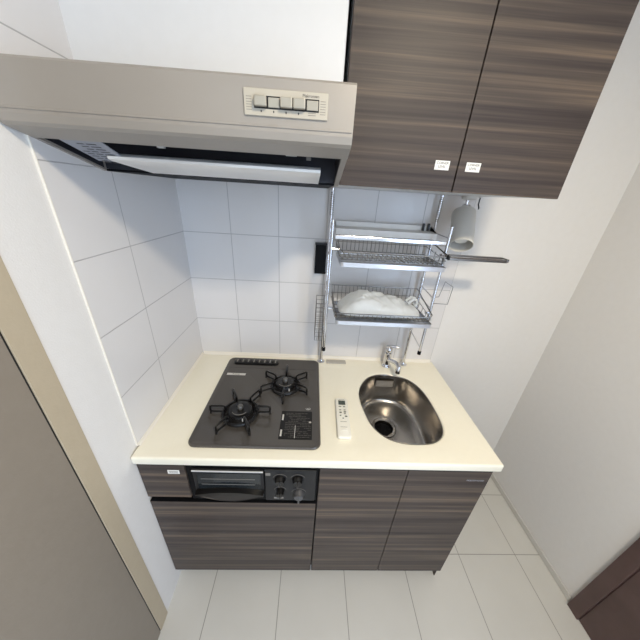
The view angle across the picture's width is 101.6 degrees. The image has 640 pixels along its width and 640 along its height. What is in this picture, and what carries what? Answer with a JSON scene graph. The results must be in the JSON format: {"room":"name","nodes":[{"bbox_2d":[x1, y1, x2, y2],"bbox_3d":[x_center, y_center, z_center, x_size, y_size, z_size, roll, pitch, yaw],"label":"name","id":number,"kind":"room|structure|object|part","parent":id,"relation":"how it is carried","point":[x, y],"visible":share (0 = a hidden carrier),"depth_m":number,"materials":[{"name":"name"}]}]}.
{"room":"kitchen","nodes":[
{"label":"kitchen","id":0,"kind":"room"},
{"bbox_2d":[0,122,181,610],"bbox_3d":[-0.602,0.744,-0.645,0.100,2.400,4.300,3,26,-2],"label":"wall","id":1,"kind":"structure","parent":0,"point":[33,252],"depth_m":0.59,"materials":[{"name":"white paint"}]},
{"bbox_2d":[25,134,137,445],"bbox_3d":[-0.552,-0.286,0.517,0.005,1.548,0.004,3,26,-2],"label":"trim","id":2,"kind":"structure","parent":1,"relation":"attached to","point":[27,136],"depth_m":0.60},
{"bbox_2d":[0,256,167,639],"bbox_3d":[-0.552,0.502,0.234,0.050,2.080,0.930,3,26,-2],"label":"door","id":3,"kind":"structure","parent":1,"relation":"in","point":[72,567],"depth_m":0.57,"materials":[{"name":"beige paint"}]},
{"bbox_2d":[0,0,202,442],"bbox_3d":[-0.557,-0.406,0.769,0.004,1.550,0.556,3,26,-2],"label":"tile panel","id":4,"kind":"object","parent":1,"relation":"attached to","point":[123,232],"visible":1,"depth_m":0.76,"materials":[{"name":"white tile"}]},
{"bbox_2d":[158,477,590,639],"bbox_3d":[0.274,1.910,-0.064,2.000,0.100,4.300,3,26,-2],"label":"floor","id":5,"kind":"structure","parent":0,"point":[493,583],"depth_m":1.17,"materials":[{"name":"tile"}]},
{"bbox_2d":[137,464,318,569],"bbox_3d":[-0.329,0.712,1.289,0.597,0.814,0.576,3,26,-2],"label":"base cabinet","id":6,"kind":"object","parent":5,"relation":"on","point":[198,533],"visible":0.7,"depth_m":1.02,"materials":[{"name":"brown wood"}]},
{"bbox_3d":[-0.528,0.547,0.897,0.150,0.172,0.019,3,26,-2],"label":"filler panel","id":7,"kind":"part","parent":6,"relation":"part of","materials":[{"name":"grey wood"}]},
{"bbox_3d":[-0.327,0.887,1.065,0.594,0.504,0.019,3,26,-2],"label":"panel","id":8,"kind":"part","parent":6,"relation":"part of","materials":[{"name":"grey wood"}]},
{"bbox_2d":[310,437,492,574],"bbox_3d":[0.271,0.739,1.314,0.603,0.814,0.576,3,26,-2],"label":"base cabinet","id":9,"kind":"object","parent":5,"relation":"on","point":[365,519],"visible":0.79,"depth_m":1.00,"materials":[{"name":"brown wood"}]},
{"bbox_2d":[131,351,503,471],"bbox_3d":[0.004,0.336,1.114,1.212,0.049,0.599,3,26,-2],"label":"countertop","id":10,"kind":"structure","parent":9,"relation":"on","point":[461,447],"depth_m":0.94,"materials":[{"name":"beige stone"}]},
{"bbox_2d":[185,358,320,503],"bbox_3d":[-0.230,0.411,1.116,0.447,0.281,0.571,3,26,-2],"label":"gas hob","id":11,"kind":"object","parent":10,"relation":"in","point":[255,403],"visible":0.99,"depth_m":0.94,"materials":[{"name":"grey metal"}]},
{"bbox_3d":[-0.384,0.334,0.980,0.064,0.042,0.008,3,26,-2],"label":"arm","id":12,"kind":"part","parent":11,"relation":"part of","materials":[{"name":"black metal"}]},
{"bbox_3d":[-0.343,0.366,0.918,0.008,0.042,0.065,17,29,26],"label":"arm","id":13,"kind":"part","parent":11,"relation":"part of","materials":[{"name":"black metal"}]},
{"bbox_3d":[-0.309,0.546,0.889,0.234,0.117,0.006,3,26,-2],"label":"grill door","id":14,"kind":"part","parent":11,"relation":"part of","materials":[{"name":"black glass"}]},
{"bbox_2d":[199,496,259,500],"bbox_3d":[-0.314,0.621,0.915,0.223,0.032,0.011,3,26,-2],"label":"handle","id":15,"kind":"object","parent":11,"relation":"on","point":[221,498],"depth_m":0.91,"materials":[{"name":"black plastic"}]},
{"bbox_3d":[-0.309,0.589,0.894,0.230,0.021,0.020,3,26,-2],"label":"handle","id":16,"kind":"part","parent":11,"relation":"part of","materials":[{"name":"metal"}]},
{"bbox_3d":[-0.341,0.304,1.048,0.008,0.042,0.065,-11,29,-27],"label":"arm","id":17,"kind":"part","parent":11,"relation":"part of","materials":[{"name":"black metal"}]},
{"bbox_3d":[-0.302,0.351,0.990,0.130,0.014,0.130,3,26,-2],"label":"burner","id":18,"kind":"part","parent":11,"relation":"part of","materials":[{"name":"black metal"}]},
{"bbox_3d":[-0.258,0.371,0.921,0.008,0.042,0.065,-12,30,-29],"label":"arm","id":19,"kind":"part","parent":11,"relation":"part of","materials":[{"name":"black metal"}]},
{"bbox_3d":[-0.225,0.313,1.099,0.447,0.008,0.517,3,26,-2],"label":"plate","id":20,"kind":"part","parent":11,"relation":"part of","materials":[{"name":"grey ceramic"}]},
{"bbox_3d":[-0.261,0.308,1.050,0.008,0.042,0.065,16,28,24],"label":"arm","id":21,"kind":"part","parent":11,"relation":"part of","materials":[{"name":"black metal"}]},
{"bbox_2d":[234,358,278,365],"bbox_3d":[-0.314,0.206,1.291,0.217,0.012,0.042,3,26,-2],"label":"vent grille","id":22,"kind":"object","parent":11,"relation":"attached to","point":[237,361],"depth_m":1.28,"materials":[{"name":"black metal"}]},
{"bbox_3d":[-0.218,0.340,0.990,0.065,0.042,0.008,2,26,-4],"label":"arm","id":23,"kind":"part","parent":11,"relation":"part of","materials":[{"name":"black metal"}]},
{"bbox_3d":[-0.222,0.285,1.104,0.065,0.042,0.008,-10,29,-26],"label":"arm","id":24,"kind":"part","parent":11,"relation":"part of","materials":[{"name":"black metal"}]},
{"bbox_3d":[-0.220,0.252,1.174,0.065,0.042,0.008,17,29,25],"label":"arm","id":25,"kind":"part","parent":11,"relation":"part of","materials":[{"name":"black metal"}]},
{"bbox_3d":[-0.139,0.603,0.906,0.030,0.030,0.022,3,26,-2],"label":"knob","id":26,"kind":"part","parent":11,"relation":"part of","materials":[{"name":"black plastic"}]},
{"bbox_3d":[-0.135,0.546,0.879,0.038,0.038,0.022,3,26,-2],"label":"knob","id":27,"kind":"part","parent":11,"relation":"part of","materials":[{"name":"black plastic"}]},
{"bbox_3d":[-0.150,0.307,1.067,0.008,0.042,0.064,3,26,-2],"label":"arm","id":28,"kind":"part","parent":11,"relation":"part of","materials":[{"name":"black metal"}]},
{"bbox_3d":[-0.152,0.286,1.146,0.124,0.014,0.124,3,26,-2],"label":"burner","id":29,"kind":"part","parent":11,"relation":"part of","materials":[{"name":"black metal"}]},
{"bbox_3d":[-0.103,0.576,0.908,0.174,0.166,0.004,3,26,-2],"label":"control panel","id":30,"kind":"part","parent":11,"relation":"part of","materials":[{"name":"black plastic"}]},
{"bbox_3d":[-0.075,0.549,0.881,0.038,0.038,0.022,3,26,-2],"label":"knob","id":31,"kind":"part","parent":11,"relation":"part of","materials":[{"name":"black plastic"}]},
{"bbox_3d":[-0.075,0.621,0.916,0.040,0.045,0.022,3,26,-2],"label":"knob","id":32,"kind":"part","parent":11,"relation":"part of","materials":[{"name":"silver metal"}]},
{"bbox_3d":[-0.080,0.292,1.108,0.065,0.042,0.008,15,28,22],"label":"arm","id":33,"kind":"part","parent":11,"relation":"part of","materials":[{"name":"black metal"}]},
{"bbox_3d":[-0.084,0.257,1.180,0.065,0.042,0.008,-13,30,-31],"label":"arm","id":34,"kind":"part","parent":11,"relation":"part of","materials":[{"name":"black metal"}]},
{"bbox_3d":[0.082,0.215,1.345,0.100,0.006,0.030,3,26,-2],"label":"plastic strip","id":35,"kind":"part","parent":10,"relation":"part of","materials":[{"name":"beige plastic"}]},
{"bbox_2d":[335,398,351,439],"bbox_3d":[0.087,0.374,1.003,0.049,0.018,0.194,3,26,-1],"label":"remote control","id":36,"kind":"object","parent":10,"relation":"on","point":[342,413],"visible":1,"depth_m":0.98,"materials":[{"name":"white plastic"}]},
{"bbox_2d":[381,345,400,373],"bbox_3d":[0.366,0.196,1.283,0.061,0.128,0.143,-7,28,-21],"label":"faucet","id":37,"kind":"object","parent":10,"relation":"on","point":[387,359],"visible":1,"depth_m":1.29,"materials":[{"name":"silver metal"}]},
{"bbox_3d":[0.361,0.134,1.292,0.062,0.024,0.016,12,27,17],"label":"lever","id":38,"kind":"part","parent":37,"relation":"part of","materials":[{"name":"silver metal"}]},
{"bbox_3d":[0.358,0.211,1.271,0.025,0.047,0.113,-5,27,-17],"label":"spout","id":39,"kind":"part","parent":37,"relation":"part of","materials":[{"name":"silver metal"}]},
{"bbox_2d":[359,374,442,444],"bbox_3d":[0.318,0.438,1.143,0.306,0.189,0.397,3,26,-2],"label":"sink","id":40,"kind":"object","parent":10,"relation":"in","point":[394,406],"visible":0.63,"depth_m":1.23,"materials":[{"name":"metal"}]},
{"bbox_2d":[314,188,508,365],"bbox_3d":[0.326,-0.090,1.097,0.682,0.800,0.239,3,26,-2],"label":"dish rack","id":41,"kind":"object","parent":10,"relation":"on","point":[350,258],"visible":0.97,"depth_m":1.01,"materials":[{"name":"silver metal"}]},
{"bbox_3d":[0.029,-0.141,1.082,0.015,0.530,0.171,3,26,-2],"label":"frame","id":42,"kind":"part","parent":41,"relation":"part of","materials":[{"name":"silver metal"}]},
{"bbox_2d":[337,289,419,317],"bbox_3d":[0.245,-0.080,1.084,0.343,0.076,0.173,3,26,-2],"label":"plastic bag","id":43,"kind":"object","parent":41,"relation":"in","point":[360,301],"visible":0.99,"depth_m":1.03,"materials":[{"name":"white plastic"}]},
{"bbox_3d":[0.390,-0.078,1.110,0.051,0.040,0.049,3,26,-2],"label":"handle","id":44,"kind":"part","parent":43,"relation":"part of","materials":[{"name":"white plastic"}]},
{"bbox_2d":[331,284,432,321],"bbox_3d":[0.245,-0.073,1.089,0.391,0.076,0.207,3,26,-2],"label":"basket","id":45,"kind":"object","parent":41,"relation":"on","point":[334,303],"depth_m":1.05,"materials":[{"name":"metal"}]},
{"bbox_2d":[334,301,430,328],"bbox_3d":[0.248,-0.026,1.108,0.378,0.017,0.206,3,26,-2],"label":"drip tray","id":46,"kind":"object","parent":41,"relation":"on","point":[340,320],"depth_m":1.03,"materials":[{"name":"metal"}]},
{"bbox_2d":[335,221,436,239],"bbox_3d":[0.256,-0.355,1.029,0.390,0.042,0.078,3,26,-2],"label":"shelf","id":47,"kind":"object","parent":41,"relation":"attached to","point":[347,228],"depth_m":1.01,"materials":[{"name":"metal"}]},
{"bbox_3d":[0.253,-0.284,0.929,0.402,0.014,0.006,3,26,-2],"label":"rail","id":48,"kind":"part","parent":41,"relation":"part of","materials":[{"name":"silver metal"}]},
{"bbox_2d":[336,251,445,271],"bbox_3d":[0.258,-0.229,1.010,0.377,0.017,0.206,3,26,-2],"label":"drip tray","id":49,"kind":"object","parent":41,"relation":"on","point":[371,263],"depth_m":0.97,"materials":[{"name":"metal"}]},
{"bbox_2d":[336,234,447,264],"bbox_3d":[0.257,-0.273,0.993,0.385,0.067,0.207,3,26,-2],"label":"basket","id":50,"kind":"object","parent":41,"relation":"on","point":[342,253],"depth_m":0.94,"materials":[{"name":"metal"}]},
{"bbox_3d":[0.456,-0.122,1.100,0.015,0.530,0.172,5,26,3],"label":"frame","id":51,"kind":"part","parent":41,"relation":"part of","materials":[{"name":"silver metal"}]},
{"bbox_3d":[0.567,-0.223,0.948,0.224,0.016,0.038,3,26,-2],"label":"towel arm","id":52,"kind":"part","parent":41,"relation":"part of","materials":[{"name":"metal"}]},
{"bbox_3d":[0.130,0.816,1.040,0.300,0.705,0.019,3,26,-2],"label":"door","id":53,"kind":"part","parent":9,"relation":"part of","materials":[{"name":"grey wood"}]},
{"bbox_3d":[0.429,0.830,1.053,0.294,0.705,0.019,3,26,-2],"label":"door","id":54,"kind":"part","parent":9,"relation":"part of","materials":[{"name":"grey wood"}]},
{"bbox_2d":[430,0,639,450],"bbox_3d":[0.308,-0.127,1.286,1.800,2.400,0.100,3,26,-2],"label":"wall","id":55,"kind":"structure","parent":0,"point":[499,320],"depth_m":1.18,"materials":[{"name":"white paint"}]},
{"bbox_2d":[58,0,348,81],"bbox_3d":[-0.233,-0.872,0.643,0.596,0.562,0.379,3,26,-2],"label":"hood cover","id":56,"kind":"object","parent":55,"relation":"attached to","point":[305,39],"visible":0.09,"depth_m":0.56,"materials":[{"name":"white paint"}]},
{"bbox_2d":[0,53,356,188],"bbox_3d":[-0.247,-0.482,0.701,0.602,0.187,0.612,3,26,-2],"label":"range hood","id":57,"kind":"object","parent":56,"relation":"attached to","point":[167,122],"visible":1,"depth_m":0.44,"materials":[{"name":"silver metal"}]},
{"bbox_3d":[-0.233,-0.358,0.622,0.467,0.032,0.090,3,26,-2],"label":"deflector plate","id":58,"kind":"part","parent":57,"relation":"part of","materials":[{"name":"metal"}]},
{"bbox_3d":[-0.057,-0.361,0.437,0.140,0.036,0.006,3,26,-2],"label":"control plate","id":59,"kind":"part","parent":57,"relation":"part of","materials":[{"name":"white plastic"}]},
{"bbox_2d":[175,179,475,359],"bbox_3d":[0.037,-0.500,1.042,1.196,1.550,0.004,3,26,-2],"label":"tile panel","id":60,"kind":"object","parent":55,"relation":"attached to","point":[250,248],"visible":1,"depth_m":1.16,"materials":[{"name":"white tile"}]},
{"bbox_2d":[314,242,326,273],"bbox_3d":[0.002,-0.269,1.139,0.050,0.133,0.022,3,26,-2],"label":"wall box","id":61,"kind":"object","parent":60,"relation":"attached to","point":[321,248],"visible":1,"depth_m":1.13,"materials":[{"name":"black plastic"}]},
{"bbox_3d":[0.005,-0.325,1.111,0.050,0.008,0.022,3,26,-2],"label":"lid","id":62,"kind":"part","parent":61,"relation":"part of","materials":[{"name":"black plastic"}]},
{"bbox_2d":[335,0,638,198],"bbox_3d":[0.362,-0.756,0.701,0.586,0.745,0.395,3,26,-2],"label":"upper cabinet","id":63,"kind":"object","parent":55,"relation":"attached to","point":[480,98],"visible":1,"depth_m":0.59,"materials":[{"name":"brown wood"}]},
{"bbox_3d":[0.219,-0.682,0.527,0.294,0.745,0.020,3,26,-2],"label":"door","id":64,"kind":"part","parent":63,"relation":"part of","materials":[{"name":"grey wood"}]},
{"bbox_2d":[449,196,481,251],"bbox_3d":[0.536,-0.356,0.973,0.089,0.195,0.156,12,27,16],"label":"spotlight","id":65,"kind":"object","parent":63,"relation":"hanging from","point":[463,218],"visible":0.94,"depth_m":0.96,"materials":[{"name":"white metal"}]},
{"bbox_3d":[0.530,-0.330,0.977,0.057,0.083,0.078,3,26,-2],"label":"bulb","id":66,"kind":"part","parent":65,"relation":"part of","materials":[{"name":"white glass"}]},
{"bbox_3d":[0.535,-0.341,0.980,0.083,0.162,0.156,10,26,13],"label":"lamp shade","id":67,"kind":"part","parent":65,"relation":"part of","materials":[{"name":"white metal"}]},
{"bbox_3d":[0.513,-0.669,0.540,0.290,0.745,0.020,3,26,-2],"label":"door","id":68,"kind":"part","parent":63,"relation":"part of","materials":[{"name":"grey wood"}]},
{"bbox_2d":[493,163,639,601],"bbox_3d":[1.295,0.828,-0.566,0.100,2.400,4.300,3,26,-2],"label":"wall","id":69,"kind":"structure","parent":0,"point":[568,450],"depth_m":1.16,"materials":[{"name":"white paint"}]},
{"bbox_2d":[491,473,571,601],"bbox_3d":[1.142,1.142,1.493,0.006,0.034,0.660,3,26,-2],"label":"baseboard","id":70,"kind":"structure","parent":69,"relation":"attached to","point":[558,581],"depth_m":1.39,"materials":[{"name":"white plastic"}]},
{"bbox_2d":[567,538,639,639],"bbox_3d":[1.209,0.580,0.331,0.018,2.060,0.934,3,26,-2],"label":"door","id":71,"kind":"structure","parent":69,"relation":"in","point":[608,607],"depth_m":1.02,"materials":[{"name":"brown wood"}]}
]}

